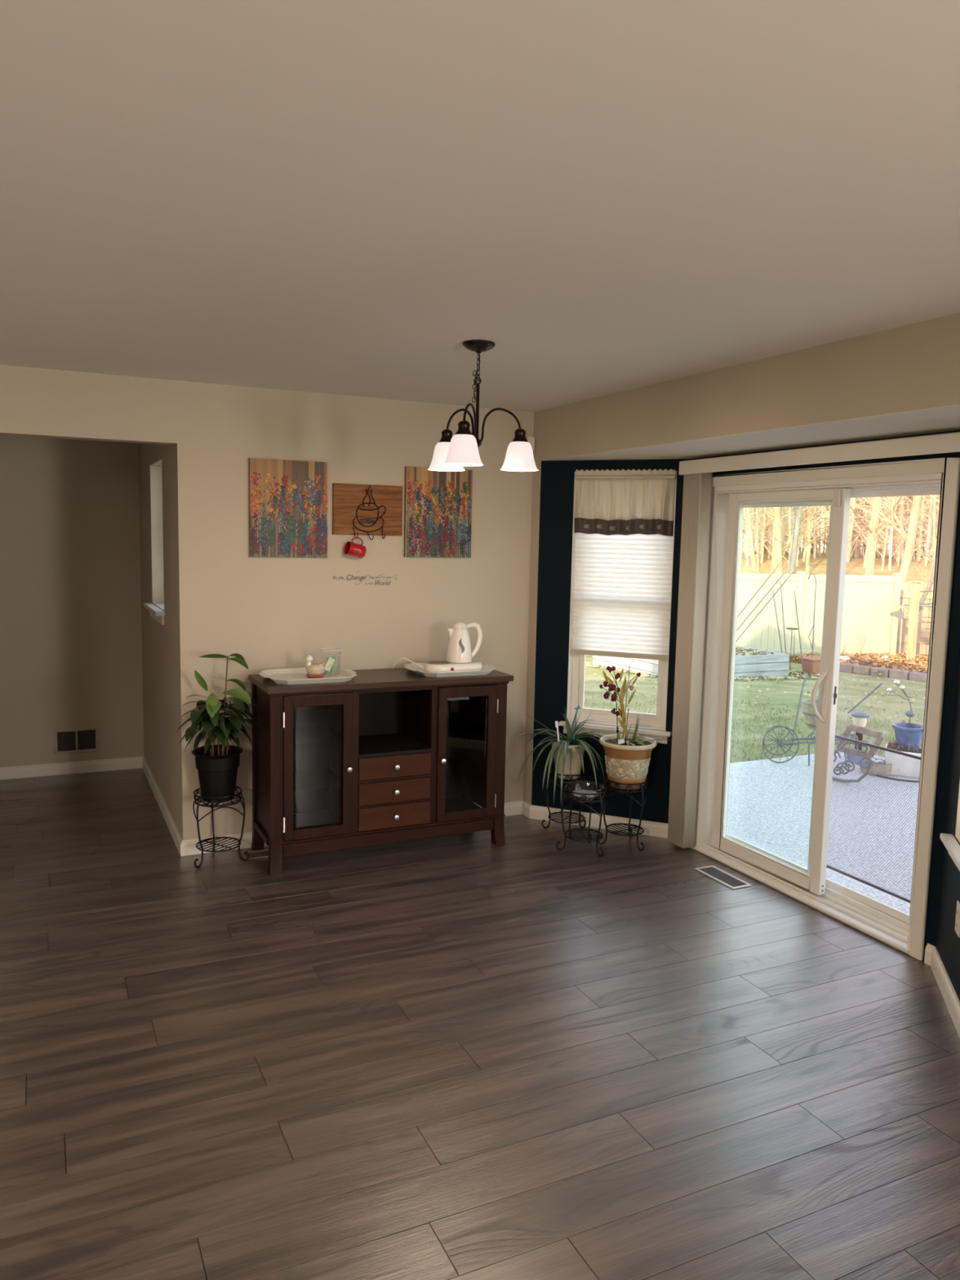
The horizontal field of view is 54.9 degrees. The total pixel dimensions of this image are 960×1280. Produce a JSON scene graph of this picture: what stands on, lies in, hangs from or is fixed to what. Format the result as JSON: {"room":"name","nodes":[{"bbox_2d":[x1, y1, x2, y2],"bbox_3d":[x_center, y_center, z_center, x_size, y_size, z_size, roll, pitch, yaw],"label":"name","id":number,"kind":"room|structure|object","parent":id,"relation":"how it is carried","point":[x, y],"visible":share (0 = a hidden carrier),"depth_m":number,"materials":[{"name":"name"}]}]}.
{"room":"dining room","nodes":[
{"label":"dining room","id":0,"kind":"room"},
{"bbox_2d":[0,435,143,767],"bbox_3d":[-3.429,-0.271,6.088,2.243,2.440,0.120,-2,7,-25],"label":"wall","id":1,"kind":"structure","parent":0,"point":[71,630],"depth_m":6.31,"materials":[{"name":"paint"}]},
{"bbox_2d":[0,755,143,779],"bbox_3d":[-3.425,0.908,6.158,2.243,0.082,0.015,-2,7,-25],"label":"baseboard","id":2,"kind":"structure","parent":1,"relation":"attached to","point":[133,762],"depth_m":6.42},
{"bbox_2d":[53,726,98,754],"bbox_3d":[-2.808,0.699,6.431,0.284,0.173,0.007,-2,7,-25],"label":"air vent","id":3,"kind":"object","parent":1,"relation":"in","point":[70,740],"visible":1,"depth_m":6.43,"materials":[{"name":"metal"}]},
{"bbox_2d":[137,443,179,831],"bbox_3d":[-1.951,-0.203,5.761,0.140,2.440,1.990,-2,7,-25],"label":"wall","id":4,"kind":"structure","parent":0,"point":[159,642],"depth_m":5.50,"materials":[{"name":"paint"}]},
{"bbox_2d":[143,458,164,625],"bbox_3d":[-1.902,-0.591,5.567,0.185,0.946,0.695,-2,7,-25],"label":"window","id":5,"kind":"structure","parent":4,"relation":"in","point":[156,477],"depth_m":5.82,"materials":[{"name":"plastic"}]},
{"bbox_2d":[0,364,533,839],"bbox_3d":[-1.659,-0.083,4.739,4.271,2.440,0.118,-2,7,-25],"label":"wall","id":6,"kind":"structure","parent":0,"point":[272,612],"depth_m":4.95,"materials":[{"name":"paint"}]},
{"bbox_2d":[248,457,328,557],"bbox_3d":[-1.012,-0.694,4.897,0.414,0.509,0.020,-2,7,-25],"label":"painting","id":7,"kind":"object","parent":6,"relation":"attached to","point":[288,499],"visible":1,"depth_m":4.88,"materials":[{"name":"paint"}]},
{"bbox_2d":[333,571,399,585],"bbox_3d":[-0.631,-0.342,5.133,0.385,0.077,0.002,-2,7,-25],"label":"wall decal","id":8,"kind":"object","parent":6,"relation":"attached to","point":[357,571],"depth_m":5.14},
{"bbox_2d":[332,483,402,540],"bbox_3d":[-0.609,-0.700,5.070,0.398,0.302,0.054,-2,7,-25],"label":"plaque","id":9,"kind":"object","parent":6,"relation":"attached to","point":[357,509],"visible":1,"depth_m":5.07,"materials":[{"name":"brown wood"}]},
{"bbox_2d":[343,537,366,558],"bbox_3d":[-0.679,-0.502,5.029,0.112,0.119,0.075,-3,7,-32],"label":"mug","id":10,"kind":"object","parent":9,"relation":"hanging from","point":[351,548],"visible":1,"depth_m":5.01,"materials":[{"name":"ceramic"}]},
{"bbox_2d":[142,755,667,856],"bbox_3d":[-0.834,1.054,5.350,3.864,0.082,1.441,3,7,19],"label":"baseboard","id":11,"kind":"structure","parent":6,"relation":"attached to","point":[188,846],"depth_m":5.42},
{"bbox_2d":[404,466,472,557],"bbox_3d":[-0.236,-0.723,5.265,0.408,0.503,0.020,-2,7,-25],"label":"painting","id":12,"kind":"object","parent":6,"relation":"attached to","point":[437,508],"visible":0.97,"depth_m":5.25,"materials":[{"name":"paint"}]},
{"bbox_2d":[525,435,534,451],"bbox_3d":[0.295,-1.157,5.456,0.052,0.086,0.040,-2,7,-25],"label":"sensor","id":13,"kind":"object","parent":6,"relation":"attached to","point":[531,439],"visible":0.55,"depth_m":5.44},
{"bbox_2d":[0,768,959,1279],"bbox_3d":[-0.830,1.551,1.966,6.500,0.160,9.900,-2,7,-25],"label":"floor","id":14,"kind":"structure","parent":0,"point":[461,1056],"depth_m":2.97,"materials":[{"name":"brown wood"}]},
{"bbox_2d":[192,786,248,867],"bbox_3d":[-1.365,0.963,4.766,0.279,0.369,0.283,5,7,31],"label":"plant stand","id":15,"kind":"object","parent":14,"relation":"on","point":[199,799],"visible":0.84,"depth_m":4.73,"materials":[{"name":"black metal"}]},
{"bbox_2d":[195,836,240,852],"bbox_3d":[-1.357,1.060,4.793,0.227,0.012,0.227,5,7,31],"label":"shelf","id":16,"kind":"object","parent":15,"relation":"attached to","point":[238,844],"depth_m":4.78,"materials":[{"name":"black metal"}]},
{"bbox_2d":[176,653,262,802],"bbox_3d":[-1.335,0.444,4.705,0.418,0.756,0.301,-2,7,-25],"label":"potted plant","id":17,"kind":"object","parent":15,"relation":"on","point":[217,766],"visible":1,"depth_m":4.67,"materials":[{"name":"green plant"}]},
{"bbox_2d":[240,848,268,859],"bbox_3d":[-1.110,1.132,4.924,0.307,0.008,0.114,-2,7,-25],"label":"floor vent","id":18,"kind":"object","parent":14,"relation":"in","point":[260,853],"visible":0.42,"depth_m":4.89,"materials":[{"name":"metal"}]},
{"bbox_2d":[248,667,513,876],"bbox_3d":[-0.526,0.661,5.018,1.345,0.948,0.487,-2,7,-25],"label":"sideboard","id":19,"kind":"object","parent":14,"relation":"on","point":[384,753],"visible":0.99,"depth_m":4.93,"materials":[{"name":"brown wood"}]},
{"bbox_2d":[258,666,356,684],"bbox_3d":[-0.893,0.185,4.798,0.492,0.030,0.400,-2,7,-25],"label":"serving tray","id":20,"kind":"object","parent":19,"relation":"on","point":[291,676],"visible":0.94,"depth_m":4.81,"materials":[{"name":"ceramic"}]},
{"bbox_2d":[303,655,327,678],"bbox_3d":[-0.857,0.136,4.809,0.126,0.117,0.069,-2,7,-25],"label":"duck figurine","id":21,"kind":"object","parent":20,"relation":"on","point":[313,670],"visible":1,"depth_m":4.78,"materials":[{"name":"ceramic"}]},
{"bbox_2d":[318,647,342,656],"bbox_3d":[-0.788,0.119,4.868,0.108,0.142,0.108,-2,7,-25],"label":"glass jar","id":22,"kind":"object","parent":20,"relation":"on","point":[333,647],"visible":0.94,"depth_m":4.87,"materials":[{"name":"glass"}]},
{"bbox_2d":[324,657,335,671],"bbox_3d":[-0.784,0.127,4.814,0.059,0.076,0.014,-2,7,-25],"label":"packet","id":23,"kind":"object","parent":22,"relation":"in","point":[331,661],"visible":1,"depth_m":4.81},
{"bbox_2d":[331,654,335,674],"bbox_3d":[-0.769,0.129,4.860,0.022,0.100,0.006,-5,9,-44],"label":"packet","id":24,"kind":"object","parent":22,"relation":"in","point":[333,669],"visible":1,"depth_m":4.86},
{"bbox_2d":[403,662,495,677],"bbox_3d":[-0.172,0.163,5.143,0.492,0.030,0.400,-2,7,-25],"label":"serving tray","id":25,"kind":"object","parent":19,"relation":"on","point":[486,668],"visible":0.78,"depth_m":5.01,"materials":[{"name":"plastic"}]},
{"bbox_2d":[392,657,482,672],"bbox_3d":[-0.226,0.138,5.142,0.500,0.076,0.207,0,6,-12],"label":"base","id":26,"kind":"object","parent":25,"relation":"on","point":[431,666],"visible":0.97,"depth_m":5.09,"materials":[{"name":"beige plastic"}]},
{"bbox_2d":[446,622,482,663],"bbox_3d":[-0.089,0.012,5.164,0.196,0.224,0.146,2,6,4],"label":"electric kettle","id":27,"kind":"object","parent":26,"relation":"on","point":[459,651],"visible":1,"depth_m":5.12,"materials":[{"name":"beige plastic"}]},
{"bbox_2d":[542,765,587,837],"bbox_3d":[0.490,0.935,5.382,0.269,0.369,0.266,4,7,24],"label":"plant stand","id":28,"kind":"object","parent":14,"relation":"on","point":[585,777],"visible":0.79,"depth_m":5.34,"materials":[{"name":"black metal"}]},
{"bbox_2d":[516,705,608,804],"bbox_3d":[0.497,0.626,5.305,0.560,0.558,0.464,7,9,44],"label":"potted plant","id":29,"kind":"object","parent":28,"relation":"on","point":[567,752],"visible":0.95,"depth_m":5.27,"materials":[{"name":"plant"}]},
{"bbox_2d":[547,811,585,823],"bbox_3d":[0.504,1.034,5.385,0.216,0.012,0.216,4,7,24],"label":"shelf","id":30,"kind":"object","parent":28,"relation":"attached to","point":[563,812],"depth_m":5.37,"materials":[{"name":"black metal"}]},
{"bbox_2d":[555,782,606,856],"bbox_3d":[0.553,0.982,5.063,0.269,0.349,0.266,0,6,-8],"label":"plant stand","id":31,"kind":"object","parent":14,"relation":"on","point":[581,837],"visible":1,"depth_m":5.03,"materials":[{"name":"black metal"}]},
{"bbox_2d":[564,828,603,842],"bbox_3d":[0.570,1.070,5.075,0.216,0.012,0.216,0,6,-8],"label":"shelf","id":32,"kind":"object","parent":31,"relation":"attached to","point":[581,837],"depth_m":5.06,"materials":[{"name":"black metal"}]},
{"bbox_2d":[565,785,604,799],"bbox_3d":[0.575,0.824,5.048,0.214,0.059,0.214,-2,7,-25],"label":"glass dish","id":33,"kind":"object","parent":31,"relation":"on","point":[582,791],"visible":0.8,"depth_m":5.02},
{"bbox_2d":[597,775,647,850],"bbox_3d":[0.824,0.962,5.158,0.266,0.379,0.269,-3,8,-35],"label":"plant stand","id":34,"kind":"object","parent":14,"relation":"on","point":[618,791],"visible":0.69,"depth_m":5.11,"materials":[{"name":"black metal"}]},
{"bbox_2d":[604,822,644,835],"bbox_3d":[0.811,1.063,5.184,0.216,0.012,0.216,-3,8,-35],"label":"shelf","id":35,"kind":"object","parent":34,"relation":"attached to","point":[619,824],"depth_m":5.17,"materials":[{"name":"black metal"}]},
{"bbox_2d":[599,666,670,789],"bbox_3d":[0.875,0.474,5.108,0.420,0.679,0.315,3,6,12],"label":"potted plant","id":36,"kind":"object","parent":34,"relation":"on","point":[627,756],"visible":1,"depth_m":5.05,"materials":[{"name":"beige plant"}]},
{"bbox_2d":[694,865,751,888],"bbox_3d":[1.236,1.207,4.709,0.122,0.008,0.302,-2,7,-25],"label":"floor vent","id":37,"kind":"object","parent":14,"relation":"in","point":[713,872],"visible":1,"depth_m":4.70,"materials":[{"name":"silver metal"}]},
{"bbox_2d":[0,0,959,412],"bbox_3d":[-1.029,-1.027,1.624,5.991,0.150,10.020,-2,7,-25],"label":"ceiling","id":38,"kind":"structure","parent":0,"point":[331,197],"depth_m":1.97,"materials":[{"name":"beige paint"}]},
{"bbox_2d":[428,339,537,471],"bbox_3d":[0.009,-0.910,3.615,0.437,0.476,0.447,-2,7,-25],"label":"chandelier","id":39,"kind":"object","parent":38,"relation":"hanging from","point":[451,453],"visible":1,"depth_m":3.59,"materials":[{"name":"glass"}]},
{"bbox_2d":[531,458,689,823],"bbox_3d":[0.781,0.040,5.425,0.903,2.150,0.150,4,7,22],"label":"wall","id":40,"kind":"structure","parent":0,"point":[557,477],"depth_m":5.43,"materials":[{"name":"blue paint"}]},
{"bbox_2d":[558,471,676,743],"bbox_3d":[0.818,-0.195,5.350,0.660,1.538,0.175,4,7,22],"label":"window","id":41,"kind":"structure","parent":40,"relation":"in","point":[576,663],"depth_m":5.42,"materials":[{"name":"plastic"}]},
{"bbox_2d":[571,472,676,660],"bbox_3d":[0.822,-0.426,5.322,0.574,1.056,0.036,4,7,22],"label":"cellular shade","id":42,"kind":"object","parent":41,"relation":"attached to","point":[622,595],"visible":0.79,"depth_m":5.34,"materials":[{"name":"white fabric"}]},
{"bbox_2d":[573,468,675,536],"bbox_3d":[0.804,-0.776,5.210,0.581,0.373,0.093,4,7,22],"label":"curtain valance","id":43,"kind":"object","parent":40,"relation":"attached to","point":[607,499],"visible":1,"depth_m":5.22,"materials":[{"name":"white fabric"}]},
{"bbox_2d":[667,431,959,848],"bbox_3d":[1.488,0.174,4.336,0.102,2.109,1.798,-2,7,-25],"label":"vertical blind","id":44,"kind":"object","parent":40,"relation":"attached to","point":[698,473],"visible":1,"depth_m":4.96,"materials":[{"name":"plastic"}]},
{"bbox_2d":[689,430,959,960],"bbox_3d":[1.571,0.164,4.457,0.150,2.150,1.730,-2,7,-25],"label":"wall","id":45,"kind":"structure","parent":40,"relation":"in","point":[953,635],"depth_m":3.71,"materials":[{"name":"blue paint"}]},
{"bbox_2d":[691,472,943,955],"bbox_3d":[1.622,0.273,4.450,0.270,2.098,1.440,-2,7,-25],"label":"door","id":46,"kind":"structure","parent":45,"relation":"attached to","point":[891,926],"depth_m":4.41,"materials":[{"name":"plastic"}]},
{"bbox_2d":[689,457,959,960],"bbox_3d":[1.511,0.222,4.391,0.018,2.047,1.550,-2,7,-25],"label":"door frame","id":47,"kind":"structure","parent":40,"relation":"attached to","point":[950,467],"depth_m":3.74,"materials":[{"name":"wood"}]},
{"bbox_2d":[523,312,959,804],"bbox_3d":[2.046,0.292,2.080,0.120,2.440,7.912,-2,7,-25],"label":"wall","id":48,"kind":"structure","parent":0,"point":[913,366],"depth_m":3.77,"materials":[{"name":"paint"}]},
{"bbox_2d":[543,404,959,460],"bbox_3d":[1.339,-0.956,4.210,0.738,0.120,3.290,-2,7,-25],"label":"ceiling","id":49,"kind":"structure","parent":0,"point":[947,418],"depth_m":3.91,"materials":[{"name":"beige paint"}]},
{"bbox_2d":[935,643,959,1001],"bbox_3d":[1.828,0.305,3.236,0.150,2.150,0.903,3,7,16],"label":"wall","id":50,"kind":"structure","parent":0,"point":[948,942],"depth_m":3.58,"materials":[{"name":"blue paint"}]},
{"bbox_2d":[924,942,959,1038],"bbox_3d":[2.506,1.594,1.129,0.524,0.082,5.507,-1,7,-19],"label":"baseboard","id":51,"kind":"structure","parent":50,"relation":"attached to","point":[932,958],"depth_m":3.51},
{"bbox_2d":[939,780,959,871],"bbox_3d":[1.782,0.080,3.153,0.175,1.558,0.660,3,7,16],"label":"window","id":52,"kind":"structure","parent":50,"relation":"in","point":[949,842],"depth_m":3.48,"materials":[{"name":"plastic"}]},
{"bbox_2d":[955,900,959,937],"bbox_3d":[1.748,1.020,3.379,0.009,0.115,0.070,3,7,16],"label":"wall outlet","id":53,"kind":"object","parent":50,"relation":"attached to","point":[957,910],"visible":1,"depth_m":3.37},
{"label":"outside","id":54,"kind":"structure","parent":0,"visible":0},
{"bbox_2d":[586,546,932,657],"bbox_3d":[32.697,-5.606,70.723,120.000,2.050,140.000,-2,7,-25],"label":"field","id":55,"kind":"structure","parent":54,"point":[818,566],"depth_m":35.00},
{"bbox_2d":[739,507,747,573],"bbox_3d":[7.065,-7.874,27.456,6.706,13.905,7.383,2,6,8],"label":"bare tree","id":56,"kind":"object","parent":55,"relation":"on","point":[743,508],"visible":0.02,"depth_m":27.65,"materials":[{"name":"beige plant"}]},
{"bbox_2d":[742,507,791,571],"bbox_3d":[9.845,-9.929,34.297,8.930,14.846,7.798,6,8,36],"label":"bare tree","id":57,"kind":"object","parent":55,"relation":"on","point":[753,565],"visible":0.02,"depth_m":34.38,"materials":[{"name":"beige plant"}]},
{"bbox_2d":[742,506,802,573],"bbox_3d":[8.534,-6.974,23.728,6.807,13.755,6.499,0,6,-12],"label":"bare tree","id":58,"kind":"object","parent":55,"relation":"on","point":[794,549],"visible":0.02,"depth_m":24.23,"materials":[{"name":"grey plant"}]},
{"bbox_2d":[748,506,825,559],"bbox_3d":[10.948,-9.227,30.367,6.808,14.936,8.033,-4,8,-40],"label":"bare tree","id":59,"kind":"object","parent":55,"relation":"on","point":[783,536],"visible":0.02,"depth_m":31.51,"materials":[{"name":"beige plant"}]},
{"bbox_2d":[741,500,862,573],"bbox_3d":[8.650,-7.009,28.476,5.985,11.827,4.961,-2,7,-25],"label":"bare tree","id":60,"kind":"object","parent":55,"relation":"on","point":[757,510],"visible":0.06,"depth_m":28.46,"materials":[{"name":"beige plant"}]},
{"bbox_2d":[742,500,861,573],"bbox_3d":[9.837,-8.953,30.034,7.093,14.743,5.860,3,7,19],"label":"bare tree","id":61,"kind":"object","parent":55,"relation":"on","point":[788,545],"visible":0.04,"depth_m":30.18,"materials":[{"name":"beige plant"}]},
{"bbox_2d":[742,500,864,573],"bbox_3d":[8.609,-6.924,25.158,5.665,12.939,5.315,3,7,16],"label":"bare tree","id":62,"kind":"object","parent":55,"relation":"on","point":[794,508],"visible":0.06,"depth_m":25.91,"materials":[{"name":"grey plant"}]},
{"bbox_2d":[768,497,884,573],"bbox_3d":[8.690,-9.445,28.572,7.954,16.458,6.938,6,8,38],"label":"bare tree","id":63,"kind":"object","parent":55,"relation":"on","point":[777,544],"visible":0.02,"depth_m":28.97,"materials":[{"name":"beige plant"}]},
{"bbox_2d":[765,497,893,574],"bbox_3d":[12.010,-10.278,33.072,7.193,15.988,7.048,2,6,6],"label":"bare tree","id":64,"kind":"object","parent":55,"relation":"on","point":[808,541],"visible":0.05,"depth_m":33.13,"materials":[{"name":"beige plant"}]},
{"bbox_2d":[742,494,940,570],"bbox_3d":[18.025,-10.987,46.404,44.510,14.299,45.615,-2,7,-25],"label":"woodland","id":65,"kind":"object","parent":55,"relation":"on","point":[766,546],"visible":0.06,"depth_m":36.29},
{"bbox_2d":[781,495,938,612],"bbox_3d":[10.604,-8.037,21.101,7.269,16.822,8.707,-3,8,-35],"label":"bare tree","id":66,"kind":"object","parent":55,"relation":"on","point":[905,562],"visible":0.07,"depth_m":22.29,"materials":[{"name":"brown plant"}]},
{"bbox_2d":[786,496,937,575],"bbox_3d":[10.859,-8.030,23.977,7.602,15.672,7.055,1,6,-6],"label":"bare tree","id":67,"kind":"object","parent":55,"relation":"on","point":[873,535],"visible":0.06,"depth_m":24.34,"materials":[{"name":"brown plant"}]},
{"bbox_2d":[816,496,936,558],"bbox_3d":[15.146,-11.719,36.648,9.009,17.016,7.167,4,7,22],"label":"bare tree","id":68,"kind":"object","parent":55,"relation":"on","point":[855,552],"visible":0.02,"depth_m":37.48,"materials":[{"name":"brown plant"}]},
{"bbox_2d":[856,494,937,621],"bbox_3d":[10.833,-4.797,21.442,4.580,10.473,4.778,-3,8,-35],"label":"bare tree","id":69,"kind":"object","parent":55,"relation":"on","point":[933,549],"visible":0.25,"depth_m":21.73,"materials":[{"name":"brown plant"}]},
{"bbox_2d":[880,495,940,573],"bbox_3d":[13.991,-7.741,26.579,6.165,13.802,6.646,0,6,-11],"label":"bare tree","id":70,"kind":"object","parent":55,"relation":"on","point":[937,512],"visible":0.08,"depth_m":27.31,"materials":[{"name":"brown plant"}]},
{"bbox_2d":[892,497,938,652],"bbox_3d":[10.717,-2.763,20.661,2.594,6.651,3.014,3,7,19],"label":"bare tree","id":71,"kind":"object","parent":55,"relation":"on","point":[930,583],"visible":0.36,"depth_m":21.35,"materials":[{"name":"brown plant"}]},
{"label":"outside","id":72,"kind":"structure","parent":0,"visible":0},
{"bbox_2d":[583,656,926,763],"bbox_3d":[9.381,0.796,12.949,32.000,1.019,27.000,-2,7,-25],"label":"lawn","id":73,"kind":"structure","parent":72,"point":[888,703],"depth_m":12.58,"materials":[{"name":"green plant"}]},
{"bbox_2d":[592,644,789,678],"bbox_3d":[4.007,0.390,17.828,2.700,0.458,2.550,-2,7,-25],"label":"raised bed","id":74,"kind":"object","parent":73,"relation":"on","point":[765,664],"visible":0.33,"depth_m":17.05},
{"bbox_2d":[737,564,779,617],"bbox_3d":[4.981,-0.581,17.462,0.021,1.766,1.745,-2,7,-25],"label":"leaning pole","id":75,"kind":"object","parent":74,"relation":"on","point":[778,564],"visible":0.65,"depth_m":17.08,"materials":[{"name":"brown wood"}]},
{"bbox_2d":[737,572,785,630],"bbox_3d":[5.063,-0.491,17.294,0.021,1.628,1.653,-2,7,-25],"label":"leaning pole","id":76,"kind":"object","parent":74,"relation":"on","point":[784,572],"visible":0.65,"depth_m":17.01,"materials":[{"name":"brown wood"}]},
{"bbox_2d":[736,564,799,641],"bbox_3d":[5.181,-0.532,17.043,0.021,1.769,1.760,-2,7,-25],"label":"leaning pole","id":77,"kind":"object","parent":74,"relation":"on","point":[797,565],"visible":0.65,"depth_m":16.86,"materials":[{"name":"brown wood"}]},
{"bbox_2d":[585,645,839,679],"bbox_3d":[4.375,0.386,17.980,4.011,0.490,3.511,-2,7,-25],"label":"dry leaves","id":78,"kind":"object","parent":73,"relation":"on","point":[737,647],"visible":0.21,"depth_m":17.23,"materials":[{"name":"plant"}]},
{"bbox_2d":[586,570,902,657],"bbox_3d":[3.738,-0.570,20.113,11.505,1.972,0.152,0,6,-8],"label":"vinyl fence","id":79,"kind":"object","parent":73,"relation":"on","point":[868,599],"visible":0.32,"depth_m":20.60,"materials":[{"name":"plastic"}]},
{"bbox_2d":[583,691,924,762],"bbox_3d":[3.913,1.031,9.447,6.464,0.272,5.684,3,7,14],"label":"grass blades","id":80,"kind":"object","parent":73,"relation":"on","point":[632,704],"visible":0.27,"depth_m":10.44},
{"bbox_2d":[585,671,926,726],"bbox_3d":[5.388,0.749,14.369,7.978,0.601,7.021,-2,7,-25],"label":"flowers","id":81,"kind":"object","parent":73,"relation":"on","point":[748,686],"depth_m":14.11,"materials":[{"name":"plant"}]},
{"bbox_2d":[772,589,782,653],"bbox_3d":[5.921,-0.176,18.307,0.019,1.626,0.491,-2,7,-25],"label":"stake","id":82,"kind":"object","parent":73,"relation":"on","point":[772,589],"visible":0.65,"depth_m":18.33,"materials":[{"name":"wood"}]},
{"bbox_2d":[780,582,786,653],"bbox_3d":[5.981,-0.239,18.178,0.019,1.781,0.342,-2,7,-25],"label":"stake","id":83,"kind":"object","parent":73,"relation":"on","point":[780,582],"visible":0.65,"depth_m":18.18,"materials":[{"name":"metal"}]},
{"bbox_2d":[785,627,798,670],"bbox_3d":[6.156,0.201,18.304,0.260,0.882,0.260,-2,7,-25],"label":"stake","id":84,"kind":"object","parent":73,"relation":"on","point":[792,628],"visible":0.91,"depth_m":18.28,"materials":[{"name":"metal"}]},
{"bbox_2d":[793,590,804,673],"bbox_3d":[6.154,-0.127,17.820,0.019,1.645,0.406,-2,7,-25],"label":"stake","id":85,"kind":"object","parent":73,"relation":"on","point":[793,590],"visible":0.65,"depth_m":17.82,"materials":[{"name":"metal"}]},
{"bbox_2d":[799,656,821,674],"bbox_3d":[6.484,0.506,17.984,0.380,0.320,0.380,-2,7,-25],"label":"planter","id":86,"kind":"object","parent":73,"relation":"on","point":[811,664],"visible":0.69,"depth_m":17.86,"materials":[{"name":"ceramic"}]},
{"bbox_2d":[807,573,816,657],"bbox_3d":[6.463,-0.316,18.091,0.021,1.970,0.253,-2,7,-25],"label":"hook","id":87,"kind":"object","parent":73,"relation":"on","point":[813,626],"visible":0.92,"depth_m":18.00,"materials":[{"name":"metal"}]},
{"bbox_2d":[788,657,928,675],"bbox_3d":[9.539,0.611,19.136,5.676,0.050,3.485,0,6,-8],"label":"strip","id":88,"kind":"object","parent":73,"relation":"on","point":[796,660],"visible":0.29,"depth_m":19.82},
{"bbox_2d":[777,651,928,675],"bbox_3d":[8.855,0.488,19.384,4.442,0.148,2.879,0,6,-8],"label":"fallen leaves","id":89,"kind":"object","parent":88,"relation":"on","point":[921,659],"visible":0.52,"depth_m":19.67,"materials":[{"name":"orange plant"}]},
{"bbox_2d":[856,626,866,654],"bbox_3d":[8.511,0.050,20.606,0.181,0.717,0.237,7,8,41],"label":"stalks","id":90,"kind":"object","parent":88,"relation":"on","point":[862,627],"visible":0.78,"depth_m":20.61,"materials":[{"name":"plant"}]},
{"bbox_2d":[888,581,933,662],"bbox_3d":[9.352,-0.378,20.009,0.347,1.795,0.994,-3,7,-32],"label":"post","id":91,"kind":"object","parent":88,"relation":"on","point":[913,608],"visible":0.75,"depth_m":19.95,"materials":[{"name":"brown wood"}]},
{"bbox_2d":[839,662,927,682],"bbox_3d":[8.086,0.651,17.896,0.449,0.196,3.685,-5,9,-43],"label":"stone edging","id":92,"kind":"object","parent":73,"relation":"on","point":[896,673],"visible":0.55,"depth_m":17.86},
{"bbox_2d":[896,580,933,653],"bbox_3d":[12.063,-0.298,20.256,6.577,1.757,0.058,6,8,37],"label":"fence","id":93,"kind":"object","parent":73,"relation":"on","point":[905,593],"visible":0.12,"depth_m":21.67,"materials":[{"name":"brown wood"}]},
{"bbox_2d":[897,602,932,657],"bbox_3d":[11.298,0.053,18.969,0.060,1.290,5.257,-5,9,-44],"label":"fence","id":94,"kind":"object","parent":73,"relation":"on","point":[902,618],"visible":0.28,"depth_m":20.73,"materials":[{"name":"wood"}]},
{"bbox_2d":[919,630,929,638],"bbox_3d":[10.325,-0.027,20.867,0.100,0.950,0.870,-2,7,-25],"label":"cross","id":95,"kind":"object","parent":73,"relation":"on","point":[923,633],"visible":0.13,"depth_m":21.11,"materials":[{"name":"brown wood"}]},
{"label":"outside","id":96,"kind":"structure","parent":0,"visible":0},
{"bbox_2d":[726,751,919,914],"bbox_3d":[3.201,1.510,5.183,3.300,0.285,5.820,-2,7,-25],"label":"patio","id":97,"kind":"structure","parent":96,"point":[769,804],"depth_m":6.32,"materials":[{"name":"concrete"}]},
{"bbox_2d":[762,675,881,765],"bbox_3d":[2.898,0.680,7.943,0.939,0.747,0.380,2,6,10],"label":"cart","id":98,"kind":"object","parent":97,"relation":"on","point":[811,719],"visible":0.63,"depth_m":7.87,"materials":[{"name":"grey metal"}]},
{"bbox_2d":[801,698,839,729],"bbox_3d":[2.917,0.646,7.942,0.300,0.232,0.300,-2,7,-25],"label":"barrel","id":99,"kind":"object","parent":98,"relation":"on","point":[811,719],"depth_m":7.88,"materials":[{"name":"wood"}]},
{"bbox_2d":[831,733,874,782],"bbox_3d":[2.891,0.921,7.257,0.137,0.408,0.477,-2,7,-25],"label":"tricycle","id":100,"kind":"object","parent":97,"relation":"on","point":[851,735],"visible":0.73,"depth_m":7.21,"materials":[{"name":"grey metal"}]},
{"bbox_2d":[836,723,884,758],"bbox_3d":[2.953,0.789,7.199,0.098,0.259,0.471,-2,7,-25],"label":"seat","id":101,"kind":"object","parent":100,"relation":"on","point":[876,734],"visible":0.84,"depth_m":7.14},
{"bbox_2d":[850,711,870,750],"bbox_3d":[3.308,0.833,8.063,0.156,0.430,0.156,-2,7,-25],"label":"lantern","id":102,"kind":"object","parent":97,"relation":"on","point":[860,717],"visible":0.61,"depth_m":8.01,"materials":[{"name":"white metal"}]},
{"bbox_2d":[859,757,892,776],"bbox_3d":[3.255,1.041,7.605,0.234,0.116,0.260,-2,7,-25],"label":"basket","id":103,"kind":"object","parent":97,"relation":"on","point":[875,759],"visible":0.54,"depth_m":7.51,"materials":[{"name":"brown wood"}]},
{"bbox_2d":[875,774,919,782],"bbox_3d":[3.506,1.121,7.395,0.714,0.012,0.140,3,7,19],"label":"garden hose","id":104,"kind":"object","parent":97,"relation":"on","point":[886,777],"visible":0.52,"depth_m":7.40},
{"bbox_2d":[884,740,921,778],"bbox_3d":[3.506,0.965,7.622,0.308,0.275,0.324,4,7,26],"label":"planter","id":105,"kind":"object","parent":97,"relation":"on","point":[892,745],"visible":0.59,"depth_m":7.50,"materials":[{"name":"stone"}]},
{"bbox_2d":[892,722,923,750],"bbox_3d":[3.515,0.794,7.577,0.260,0.187,0.260,-2,7,-25],"label":"pot","id":106,"kind":"object","parent":105,"relation":"on","point":[904,735],"visible":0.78,"depth_m":7.50,"materials":[{"name":"ceramic"}]},
{"bbox_2d":[886,680,915,728],"bbox_3d":[3.486,0.532,7.667,0.076,0.394,0.277,-2,7,-25],"label":"stake","id":107,"kind":"object","parent":106,"relation":"on","point":[909,713],"visible":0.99,"depth_m":7.61,"materials":[{"name":"metal"}]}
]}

